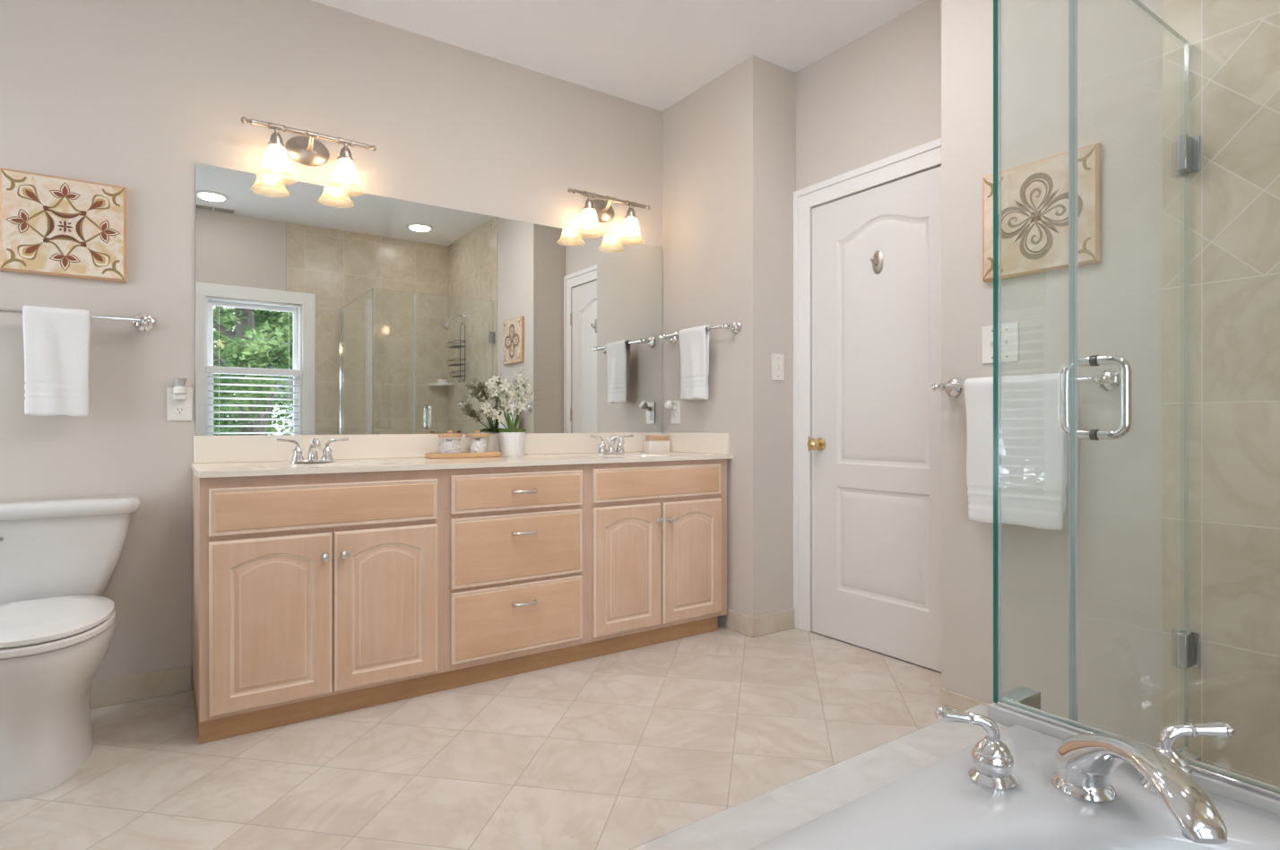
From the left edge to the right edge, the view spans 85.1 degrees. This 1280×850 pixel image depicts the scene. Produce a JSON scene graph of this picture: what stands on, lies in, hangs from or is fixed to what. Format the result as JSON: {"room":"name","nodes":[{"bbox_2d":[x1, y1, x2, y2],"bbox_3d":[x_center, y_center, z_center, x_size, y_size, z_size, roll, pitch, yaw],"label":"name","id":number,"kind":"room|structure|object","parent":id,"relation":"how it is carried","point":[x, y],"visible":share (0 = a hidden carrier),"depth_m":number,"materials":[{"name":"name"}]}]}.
{"room":"bathroom","nodes":[
{"label":"bathroom","id":0,"kind":"room"},
{"bbox_2d":[0,0,662,690],"bbox_3d":[-1.574,-0.372,2.785,4.044,2.745,0.120,0,0,-35],"label":"wall","id":1,"kind":"structure","parent":0,"point":[133,95],"depth_m":2.61,"materials":[{"name":"paint"}]},
{"bbox_2d":[0,167,126,282],"bbox_3d":[-1.988,-0.684,2.413,0.340,0.340,0.023,0,0,-35],"label":"wall picture","id":2,"kind":"object","parent":1,"relation":"attached to","point":[50,225],"visible":1,"depth_m":2.40,"materials":[{"name":"tile"}]},
{"bbox_2d":[0,308,155,330],"bbox_3d":[-1.992,-0.374,2.373,0.570,0.062,0.084,0,0,-35],"label":"towel bar","id":3,"kind":"object","parent":1,"relation":"attached to","point":[142,322],"visible":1,"depth_m":2.47,"materials":[{"name":"silver metal"}]},
{"bbox_2d":[22,305,90,416],"bbox_3d":[-1.970,-0.212,2.358,0.174,0.367,0.044,0,0,-35],"label":"towel","id":4,"kind":"object","parent":3,"relation":"hanging from","point":[56,340],"visible":1,"depth_m":2.34,"materials":[{"name":"white fabric"}]},
{"bbox_2d":[89,665,191,709],"bbox_3d":[-2.396,0.952,2.140,1.718,0.094,0.011,0,0,-35],"label":"baseboard","id":5,"kind":"structure","parent":1,"relation":"attached to","point":[111,691],"depth_m":2.53,"materials":[{"name":"tile"}]},
{"bbox_2d":[166,387,192,420],"bbox_3d":[-1.720,-0.078,2.606,0.080,0.124,0.009,0,0,-35],"label":"wall outlet","id":6,"kind":"object","parent":1,"relation":"attached to","point":[177,410],"visible":0.83,"depth_m":2.60,"materials":[{"name":"beige plastic"}]},
{"bbox_2d":[173,406,185,415],"bbox_3d":[-1.719,-0.054,2.604,0.036,0.036,0.002,0,0,-35],"label":"socket","id":7,"kind":"object","parent":6,"relation":"attached to","point":[177,410],"depth_m":2.60,"materials":[{"name":"beige plastic"}]},
{"bbox_2d":[172,377,187,399],"bbox_3d":[-1.706,-0.133,2.586,0.044,0.082,0.044,0,0,-35],"label":"plug","id":8,"kind":"object","parent":6,"relation":"attached to","point":[179,390],"visible":1,"depth_m":2.57,"materials":[{"name":"beige plastic"}]},
{"bbox_2d":[241,116,376,184],"bbox_3d":[-1.313,-1.067,2.787,0.494,0.223,0.172,0,0,-35],"label":"wall sconce","id":9,"kind":"object","parent":1,"relation":"attached to","point":[306,150],"visible":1,"depth_m":2.82,"materials":[{"name":"silver metal"}]},
{"bbox_2d":[193,432,662,463],"bbox_3d":[-0.775,0.092,3.250,2.200,0.104,0.018,0,0,-35],"label":"backsplash","id":10,"kind":"structure","parent":1,"relation":"attached to","point":[253,447],"depth_m":2.99,"materials":[{"name":"stone"}]},
{"bbox_2d":[195,163,662,435],"bbox_3d":[-0.779,-0.475,3.256,2.188,1.030,0.006,0,0,-35],"label":"wall mirror","id":11,"kind":"object","parent":1,"relation":"attached to","point":[320,309],"visible":0.86,"depth_m":3.06,"materials":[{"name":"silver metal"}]},
{"bbox_2d":[567,188,650,236],"bbox_3d":[-0.158,-1.067,3.582,0.494,0.223,0.172,0,0,-35],"label":"wall sconce","id":12,"kind":"object","parent":1,"relation":"attached to","point":[598,210],"visible":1,"depth_m":3.62,"materials":[{"name":"silver metal"}]},
{"bbox_2d":[0,623,960,849],"bbox_3d":[-0.336,1.040,1.405,4.520,0.080,3.798,0,0,-35],"label":"floor","id":13,"kind":"structure","parent":0,"point":[627,749],"depth_m":2.11,"materials":[{"name":"tile"}]},
{"bbox_2d":[0,493,140,801],"bbox_3d":[-1.808,0.625,2.099,0.486,0.750,0.742,0,0,-35],"label":"toilet","id":14,"kind":"object","parent":13,"relation":"on","point":[58,556],"visible":1,"depth_m":2.03,"materials":[{"name":"ceramic"}]},
{"bbox_2d":[192,458,726,743],"bbox_3d":[-0.617,0.582,3.001,2.185,0.835,0.609,0,0,-35],"label":"vanity cabinet","id":15,"kind":"object","parent":13,"relation":"on","point":[315,595],"visible":0.99,"depth_m":2.56,"materials":[{"name":"brown wood"}]},
{"bbox_2d":[190,432,733,477],"bbox_3d":[-0.620,0.152,3.018,2.208,0.224,0.578,0,0,-35],"label":"countertop","id":16,"kind":"structure","parent":15,"relation":"on","point":[253,454],"depth_m":2.92,"materials":[{"name":"stone"}]},
{"bbox_2d":[276,437,348,462],"bbox_3d":[-1.264,0.097,2.696,0.201,0.095,0.171,0,0,6],"label":"sink faucet","id":17,"kind":"object","parent":16,"relation":"on","point":[315,445],"visible":1,"depth_m":2.68,"materials":[{"name":"silver metal"}]},
{"bbox_2d":[424,450,501,458],"bbox_3d":[-0.782,0.133,3.098,0.338,0.023,0.120,0,0,-35],"label":"tray","id":18,"kind":"object","parent":16,"relation":"on","point":[488,454],"visible":0.98,"depth_m":3.04,"materials":[{"name":"brown wood"}]},
{"bbox_2d":[437,430,462,453],"bbox_3d":[-0.836,0.079,3.067,0.104,0.109,0.104,0,0,-35],"label":"glass jar","id":19,"kind":"object","parent":18,"relation":"on","point":[447,445],"visible":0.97,"depth_m":3.04,"materials":[{"name":"clear glass"}]},
{"bbox_2d":[465,430,489,452],"bbox_3d":[-0.732,0.079,3.138,0.104,0.109,0.104,0,0,-35],"label":"glass jar","id":20,"kind":"object","parent":18,"relation":"on","point":[477,445],"visible":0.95,"depth_m":3.11,"materials":[{"name":"clear glass"}]},
{"bbox_2d":[476,369,539,456],"bbox_3d":[-0.604,-0.058,3.230,0.126,0.405,0.302,0,0,34],"label":"potted orchid","id":21,"kind":"object","parent":16,"relation":"on","point":[512,439],"visible":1,"depth_m":3.20,"materials":[{"name":"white plant"}]},
{"bbox_2d":[589,434,633,454],"bbox_3d":[-0.140,0.097,3.487,0.201,0.095,0.171,0,0,6],"label":"sink faucet","id":22,"kind":"object","parent":16,"relation":"on","point":[610,449],"visible":1,"depth_m":3.46,"materials":[{"name":"silver metal"}]},
{"bbox_2d":[643,435,670,451],"bbox_3d":[0.090,0.101,3.758,0.140,0.088,0.068,0,0,-35],"label":"soap holder","id":23,"kind":"object","parent":16,"relation":"on","point":[652,443],"visible":1,"depth_m":3.73,"materials":[{"name":"white ceramic"}]},
{"bbox_2d":[629,699,1279,849],"bbox_3d":[0.604,0.768,0.630,2.909,0.462,1.196,0,0,-35],"label":"tub deck","id":24,"kind":"object","parent":13,"relation":"on","point":[747,825],"visible":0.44,"depth_m":1.08,"materials":[{"name":"stone"}]},
{"bbox_2d":[749,724,1279,849],"bbox_3d":[0.256,0.739,0.329,1.824,0.372,1.090,0,0,-35],"label":"bathtub","id":25,"kind":"object","parent":24,"relation":"on","point":[937,806],"visible":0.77,"depth_m":0.98,"materials":[{"name":"plastic"}]},
{"bbox_2d":[934,706,1235,844],"bbox_3d":[0.681,0.488,1.026,0.348,0.130,0.371,0,0,-35],"label":"tub faucet","id":26,"kind":"object","parent":25,"relation":"on","point":[1085,763],"visible":1,"depth_m":1.02,"materials":[{"name":"silver metal"}]},
{"bbox_2d":[993,0,1074,720],"bbox_3d":[0.816,-0.076,1.435,0.314,1.927,0.042,0,0,-35],"label":"panel","id":27,"kind":"object","parent":24,"relation":"on","point":[1028,696],"visible":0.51,"depth_m":1.39,"materials":[{"name":"clear glass"}]},
{"bbox_2d":[997,0,1279,798],"bbox_3d":[1.016,-0.252,0.876,0.022,1.577,1.136,0,0,-35],"label":"shower enclosure","id":28,"kind":"object","parent":24,"relation":"on","point":[1214,772],"visible":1,"depth_m":1.30,"materials":[{"name":"clear glass"}]},
{"bbox_2d":[311,0,925,111],"bbox_3d":[-0.336,-1.785,1.405,4.520,0.080,3.798,0,0,-35],"label":"ceiling","id":29,"kind":"structure","parent":0,"point":[653,54],"depth_m":3.10,"materials":[{"name":"paint"}]},
{"bbox_2d":[662,0,1162,746],"bbox_3d":[0.953,-0.372,3.099,0.476,2.745,2.468,0,0,-35],"label":"wall","id":30,"kind":"structure","parent":0,"point":[1120,45],"depth_m":2.36,"materials":[{"name":"paint"}]},
{"bbox_2d":[670,400,680,423],"bbox_3d":[0.191,-0.068,3.778,0.009,0.124,0.080,0,0,-35],"label":"wall outlet","id":31,"kind":"object","parent":30,"relation":"attached to","point":[675,415],"visible":0.95,"depth_m":3.77,"materials":[{"name":"beige plastic"}]},
{"bbox_2d":[664,399,675,410],"bbox_3d":[0.160,-0.107,3.757,0.066,0.054,0.052,0,0,-35],"label":"night light","id":32,"kind":"object","parent":31,"relation":"attached to","point":[668,404],"visible":1,"depth_m":3.74,"materials":[{"name":"beige plastic"}]},
{"bbox_2d":[664,399,673,408],"bbox_3d":[0.153,-0.109,3.752,0.048,0.049,0.052,0,0,-35],"label":"diffuser","id":33,"kind":"object","parent":32,"relation":"attached to","point":[668,404],"depth_m":3.74,"materials":[{"name":"white ceramic"}]},
{"bbox_2d":[658,320,740,343],"bbox_3d":[0.294,-0.474,3.562,0.084,0.062,0.570,0,0,-35],"label":"towel bar","id":34,"kind":"object","parent":30,"relation":"attached to","point":[735,326],"visible":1,"depth_m":3.39,"materials":[{"name":"silver metal"}]},
{"bbox_2d":[678,325,709,399],"bbox_3d":[0.275,-0.311,3.545,0.044,0.370,0.213,0,0,-35],"label":"towel","id":35,"kind":"object","parent":34,"relation":"hanging from","point":[694,341],"visible":1,"depth_m":3.51,"materials":[{"name":"white fabric"}]},
{"bbox_2d":[726,608,754,637],"bbox_3d":[0.483,0.952,3.353,0.011,0.094,0.182,0,0,-35],"label":"baseboard","id":36,"kind":"structure","parent":30,"relation":"attached to","point":[744,624],"depth_m":3.34,"materials":[{"name":"tile"}]},
{"bbox_2d":[753,608,794,637],"bbox_3d":[0.647,0.952,3.363,0.271,0.094,0.011,0,0,-35],"label":"baseboard","id":37,"kind":"structure","parent":30,"relation":"attached to","point":[769,623],"depth_m":3.35,"materials":[{"name":"tile"}]},
{"bbox_2d":[771,353,783,380],"bbox_3d":[0.671,-0.280,3.376,0.080,0.128,0.016,0,0,-35],"label":"light switch","id":38,"kind":"object","parent":30,"relation":"attached to","point":[777,359],"visible":1,"depth_m":3.38,"materials":[{"name":"beige plastic"}]},
{"bbox_2d":[795,0,941,631],"bbox_3d":[1.092,-0.372,3.097,0.120,2.745,0.954,0,0,-35],"label":"wall","id":39,"kind":"structure","parent":30,"relation":"in","point":[877,97],"depth_m":3.09,"materials":[{"name":"paint"}]},
{"bbox_2d":[793,138,941,631],"bbox_3d":[1.074,-0.075,3.086,0.121,2.150,0.950,0,0,-35],"label":"door frame","id":40,"kind":"structure","parent":39,"relation":"attached to","point":[928,155],"depth_m":3.38,"materials":[{"name":"white paint"}]},
{"bbox_2d":[807,165,941,671],"bbox_3d":[1.021,-0.024,3.053,0.106,2.036,0.756,0,0,-35],"label":"door","id":41,"kind":"structure","parent":40,"relation":"attached to","point":[875,444],"depth_m":3.05,"materials":[{"name":"paint"}]},
{"bbox_2d":[870,250,882,274],"bbox_3d":[1.023,-0.712,3.041,0.047,0.102,0.055,0,0,-35],"label":"hook","id":42,"kind":"object","parent":41,"relation":"attached to","point":[877,260],"visible":1,"depth_m":3.04,"materials":[{"name":"silver metal"}]},
{"bbox_2d":[939,687,989,710],"bbox_3d":[1.270,0.972,2.236,0.011,0.054,0.665,0,0,-35],"label":"baseboard","id":43,"kind":"structure","parent":30,"relation":"attached to","point":[961,702],"depth_m":2.45,"materials":[{"name":"tile"}]},
{"bbox_2d":[981,322,1019,363],"bbox_3d":[1.201,-0.272,2.331,0.016,0.128,0.124,0,0,-35],"label":"light switch","id":44,"kind":"object","parent":30,"relation":"attached to","point":[1009,332],"visible":0.92,"depth_m":2.32,"materials":[{"name":"beige plastic"}]},
{"bbox_2d":[931,369,1120,396],"bbox_3d":[1.218,-0.133,2.246,0.084,0.062,0.570,0,0,-35],"label":"towel bar","id":45,"kind":"object","parent":30,"relation":"attached to","point":[1109,379],"visible":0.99,"depth_m":2.06,"materials":[{"name":"silver metal"}]},
{"bbox_2d":[963,372,1067,529],"bbox_3d":[1.198,0.081,2.230,0.050,0.478,0.320,0,0,-35],"label":"towel","id":46,"kind":"object","parent":45,"relation":"hanging from","point":[1034,442],"visible":0.87,"depth_m":2.20,"materials":[{"name":"white fabric"}]},
{"bbox_2d":[982,142,1101,282],"bbox_3d":[1.269,-0.664,2.226,0.022,0.356,0.356,0,0,-35],"label":"wall picture","id":47,"kind":"object","parent":30,"relation":"attached to","point":[1034,195],"visible":0.88,"depth_m":2.20,"materials":[{"name":"beige tile"}]},
{"bbox_2d":[1162,0,1279,787],"bbox_3d":[1.996,-0.372,1.590,0.469,2.745,1.202,0,0,-35],"label":"tiled wall","id":48,"kind":"structure","parent":0,"point":[1234,45],"depth_m":1.84,"materials":[{"name":"tile"}]},
{"bbox_2d":[1060,0,1200,752],"bbox_3d":[1.220,-0.083,1.714,0.667,1.915,0.146,0,0,-35],"label":"shower door","id":49,"kind":"structure","parent":48,"relation":"attached to","point":[1188,148],"depth_m":1.63,"materials":[{"name":"clear glass"}]},
{"bbox_2d":[1089,354,1099,366],"bbox_3d":[1.035,-0.146,1.586,0.024,0.024,0.015,0,0,-35],"label":"washer","id":50,"kind":"object","parent":49,"relation":"in","point":[1094,360],"depth_m":1.58,"materials":[{"name":"silver metal"}]},
{"bbox_2d":[1089,429,1099,440],"bbox_3d":[1.035,0.022,1.586,0.024,0.024,0.015,0,0,-35],"label":"washer","id":51,"kind":"object","parent":49,"relation":"in","point":[1094,434],"depth_m":1.58,"materials":[{"name":"silver metal"}]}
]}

